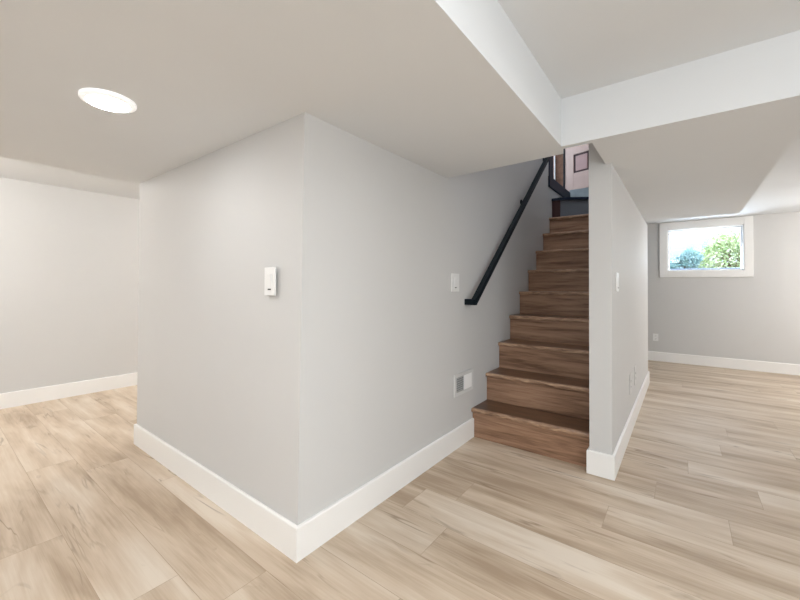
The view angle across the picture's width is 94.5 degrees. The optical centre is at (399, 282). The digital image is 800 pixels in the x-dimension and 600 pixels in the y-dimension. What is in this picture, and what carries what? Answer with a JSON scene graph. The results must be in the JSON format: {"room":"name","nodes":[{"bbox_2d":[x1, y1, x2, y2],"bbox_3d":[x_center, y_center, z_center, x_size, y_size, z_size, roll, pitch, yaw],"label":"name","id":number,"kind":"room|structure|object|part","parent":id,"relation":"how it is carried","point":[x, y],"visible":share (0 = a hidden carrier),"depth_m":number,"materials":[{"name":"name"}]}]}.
{"room":"finished basement","nodes":[
{"label":"finished basement","id":0,"kind":"room"},
{"bbox_2d":[0,177,138,393],"bbox_3d":[-2.886,0.072,4.992,0.120,2.352,10.356,0,-1,37],"label":"wall","id":1,"kind":"structure","parent":0,"point":[69,258],"depth_m":3.96,"materials":[{"name":"paint"}]},
{"bbox_2d":[0,372,136,408],"bbox_3d":[-2.836,1.173,4.938,0.015,0.150,10.356,0,-1,37],"label":"baseboard","id":2,"kind":"structure","parent":1,"relation":"attached to","point":[41,394],"depth_m":3.95,"materials":[{"name":"paint"}]},
{"bbox_2d":[137,112,320,524],"bbox_3d":[-1.187,0.170,2.278,1.955,2.105,0.120,0,-1,37],"label":"wall","id":3,"kind":"structure","parent":0,"point":[228,371],"depth_m":1.95,"materials":[{"name":"paint"}]},
{"bbox_2d":[264,267,275,295],"bbox_3d":[-0.622,-0.005,1.765,0.088,0.134,0.012,0,-1,37],"label":"light switch","id":4,"kind":"object","parent":3,"relation":"attached to","point":[270,272],"visible":1,"depth_m":1.76,"materials":[{"name":"white plastic"}]},
{"bbox_2d":[0,360,799,599],"bbox_3d":[0.338,1.305,2.502,8.216,0.150,10.556,0,-1,37],"label":"floor","id":5,"kind":"structure","parent":0,"point":[702,502],"depth_m":1.92,"materials":[{"name":"beige laminate"}]},
{"bbox_2d":[471,187,588,466],"bbox_3d":[1.950,-0.074,4.056,0.859,2.655,3.407,0,-1,37],"label":"staircase","id":6,"kind":"structure","parent":5,"relation":"on","point":[537,402],"depth_m":3.17,"materials":[{"name":"brown wood"}]},
{"bbox_3d":[2.936,-1.228,5.350,0.859,0.310,0.180,0,-1,37],"label":"door sill","id":7,"kind":"part","parent":6,"relation":"part of","materials":[{"name":"blue"}]},
{"bbox_2d":[0,0,799,223],"bbox_3d":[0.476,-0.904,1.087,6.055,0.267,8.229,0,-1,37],"label":"ceiling","id":8,"kind":"structure","parent":0,"point":[449,88],"depth_m":1.58,"materials":[{"name":"paint"}]},
{"bbox_2d":[78,88,136,112],"bbox_3d":[-1.233,-0.761,1.564,0.194,0.019,0.194,0,-1,37],"label":"recessed light","id":9,"kind":"object","parent":8,"relation":"in","point":[103,99],"visible":1,"depth_m":1.54,"materials":[{"name":"white plastic"}]},
{"bbox_2d":[85,95,129,111],"bbox_3d":[-1.233,-0.756,1.564,0.149,0.008,0.149,0,-1,37],"label":"diffuser","id":10,"kind":"object","parent":9,"relation":"attached to","point":[111,103],"depth_m":1.55,"materials":[{"name":"white plastic"}]},
{"bbox_2d":[319,120,561,511],"bbox_3d":[1.097,-1.203,3.760,0.120,4.900,4.980,0,-1,37],"label":"wall","id":11,"kind":"structure","parent":0,"point":[395,336],"depth_m":2.25,"materials":[{"name":"paint"}]},
{"bbox_2d":[451,273,458,291],"bbox_3d":[0.413,0.001,2.750,0.012,0.135,0.115,0,-1,37],"label":"light switch","id":12,"kind":"object","parent":11,"relation":"attached to","point":[454,277],"visible":1,"depth_m":2.74,"materials":[{"name":"white plastic"}]},
{"bbox_2d":[454,368,472,397],"bbox_3d":[0.493,0.770,2.849,0.011,0.165,0.306,0,-1,37],"label":"air vent","id":13,"kind":"object","parent":11,"relation":"in","point":[463,381],"visible":1,"depth_m":2.84,"materials":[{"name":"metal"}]},
{"bbox_3d":[0.530,0.771,2.899,0.008,0.112,0.124,0,-1,37],"label":"closed panel","id":14,"kind":"part","parent":13,"relation":"part of","materials":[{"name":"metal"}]},
{"bbox_2d":[464,156,550,304],"bbox_3d":[1.187,-0.725,3.701,0.092,1.825,2.132,0,-1,37],"label":"handrail","id":15,"kind":"object","parent":11,"relation":"attached to","point":[480,289],"visible":0.86,"depth_m":3.32,"materials":[{"name":"black metal"}]},
{"bbox_2d":[548,156,552,177],"bbox_3d":[1.929,-2.341,4.769,0.042,1.995,0.172,0,-1,37],"label":"trim","id":16,"kind":"structure","parent":11,"relation":"attached to","point":[550,162],"depth_m":4.71,"materials":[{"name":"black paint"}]},
{"bbox_2d":[548,176,569,196],"bbox_3d":[2.200,-1.271,5.082,0.022,0.135,1.060,0,-1,37],"label":"trim","id":17,"kind":"structure","parent":11,"relation":"attached to","point":[553,184],"depth_m":4.93,"materials":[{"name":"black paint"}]},
{"bbox_2d":[563,144,588,191],"bbox_3d":[2.787,-2.403,5.365,0.054,2.030,0.862,1,-1,-36],"label":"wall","id":18,"kind":"structure","parent":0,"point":[575,159],"depth_m":5.54,"materials":[{"name":"pink paint"}]},
{"bbox_3d":[2.698,-1.782,5.488,0.014,0.288,0.243,1,-1,-36],"label":"panel moulding","id":19,"kind":"part","parent":18,"relation":"part of","materials":[{"name":"pink paint"}]},
{"bbox_3d":[2.695,-1.782,5.486,0.024,0.224,0.179,1,-1,-36],"label":"panel","id":20,"kind":"part","parent":18,"relation":"part of","materials":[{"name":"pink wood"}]},
{"bbox_2d":[589,143,647,454],"bbox_3d":[2.298,-1.200,3.631,0.217,4.900,4.124,0,-1,37],"label":"wall partition","id":21,"kind":"structure","parent":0,"point":[618,241],"depth_m":2.41,"materials":[{"name":"paint"}]},
{"bbox_2d":[616,273,618,291],"bbox_3d":[1.475,-0.001,2.504,0.012,0.128,0.100,0,-1,37],"label":"light switch","id":22,"kind":"object","parent":21,"relation":"attached to","point":[617,274],"visible":1,"depth_m":2.49,"materials":[{"name":"white plastic"}]},
{"bbox_2d":[586,371,649,480],"bbox_3d":[2.172,1.174,3.522,0.159,0.150,2.970,0,-1,37],"label":"baseboard","id":23,"kind":"structure","parent":21,"relation":"attached to","point":[604,465],"depth_m":2.39,"materials":[{"name":"paint"}]},
{"bbox_2d":[629,373,630,394],"bbox_3d":[1.929,0.848,3.093,0.009,0.170,0.085,0,-1,37],"label":"wall outlet","id":24,"kind":"object","parent":21,"relation":"attached to","point":[630,373],"visible":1,"depth_m":3.07,"materials":[{"name":"white plastic"}]},
{"bbox_2d":[669,228,740,261],"bbox_3d":[6.887,-1.635,8.750,9.000,3.520,0.225,0,-1,37],"label":"sky","id":25,"kind":"structure","parent":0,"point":[699,233],"depth_m":8.62,"materials":[{"name":"white"}]},
{"bbox_2d":[647,212,799,364],"bbox_3d":[3.554,0.114,6.704,8.256,2.352,0.200,0,-1,37],"label":"wall","id":26,"kind":"structure","parent":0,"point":[757,318],"depth_m":5.44,"materials":[{"name":"paint"}]},
{"bbox_2d":[653,334,657,340],"bbox_3d":[4.195,0.901,6.070,0.072,0.117,0.009,0,-1,37],"label":"wall outlet","id":27,"kind":"object","parent":26,"relation":"attached to","point":[655,336],"visible":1,"depth_m":6.07,"materials":[{"name":"white plastic"}]},
{"bbox_2d":[659,216,753,277],"bbox_3d":[4.731,-0.522,5.767,1.115,0.884,0.170,0,-1,37],"label":"window","id":28,"kind":"structure","parent":26,"relation":"attached to","point":[745,223],"depth_m":5.65,"materials":[{"name":"paint"}]},
{"bbox_3d":[4.764,-0.514,5.810,0.897,0.651,0.060,0,-1,37],"label":"frame","id":29,"kind":"part","parent":28,"relation":"part of","materials":[{"name":"white plastic"}]},
{"bbox_2d":[670,267,740,269],"bbox_3d":[5.320,-0.075,6.366,3.000,0.335,0.120,0,-1,37],"label":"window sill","id":30,"kind":"structure","parent":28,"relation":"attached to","point":[739,267],"depth_m":6.38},
{"bbox_2d":[648,351,799,375],"bbox_3d":[3.485,1.214,6.606,8.016,0.150,0.015,0,-1,37],"label":"baseboard","id":31,"kind":"structure","parent":26,"relation":"attached to","point":[752,365],"depth_m":5.52,"materials":[{"name":"paint"}]},
{"bbox_3d":[1.285,-2.320,4.423,2.780,2.648,4.124,0,-1,37],"label":"wall","id":32,"kind":"structure","parent":0,"visible":0},
{"bbox_2d":[554,156,555,179],"bbox_3d":[2.432,-2.364,5.820,0.018,2.120,0.028,0,-1,37],"label":"trim","id":33,"kind":"structure","parent":32,"relation":"attached to","point":[554,156],"depth_m":5.80,"materials":[{"name":"paint"}]},
{"bbox_2d":[553,154,562,185],"bbox_3d":[2.323,-2.319,5.901,0.530,2.030,0.105,0,-1,37],"label":"door","id":34,"kind":"structure","parent":32,"relation":"in","point":[558,158],"depth_m":5.79,"materials":[{"name":"brown wood"}]},
{"label":"outside","id":35,"kind":"structure","parent":0,"visible":0},
{"bbox_3d":[8.002,0.236,9.369,16.000,0.200,9.444,0,-1,37],"label":"ground","id":36,"kind":"structure","parent":35,"visible":0},
{"bbox_2d":[670,247,703,268],"bbox_3d":[5.327,-0.279,6.974,0.640,0.769,0.483,0,-1,37],"label":"shrub","id":37,"kind":"object","parent":36,"relation":"on","point":[688,259],"visible":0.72,"depth_m":6.86,"materials":[{"name":"blue plant"}]},
{"bbox_2d":[669,235,708,267],"bbox_3d":[5.832,-0.456,8.927,2.500,1.160,0.100,0,-1,37],"label":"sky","id":38,"kind":"structure","parent":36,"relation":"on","point":[677,244],"depth_m":8.39,"materials":[{"name":"white"}]},
{"bbox_2d":[691,228,740,268],"bbox_3d":[6.544,-0.532,7.368,1.539,1.296,1.021,0,-1,37],"label":"shrub","id":39,"kind":"object","parent":36,"relation":"on","point":[727,246],"visible":0.48,"depth_m":7.30,"materials":[{"name":"green plant"}]},
{"bbox_3d":[0.019,0.086,5.360,0.120,2.352,6.236,0,-1,37],"label":"wall","id":40,"kind":"structure","parent":0,"visible":0},
{"bbox_2d":[134,418,473,562],"bbox_3d":[0.702,1.183,4.735,1.985,0.150,6.371,0,-1,37],"label":"baseboard","id":41,"kind":"structure","parent":40,"relation":"attached to","point":[294,541],"depth_m":1.98,"materials":[{"name":"paint"}]}
]}

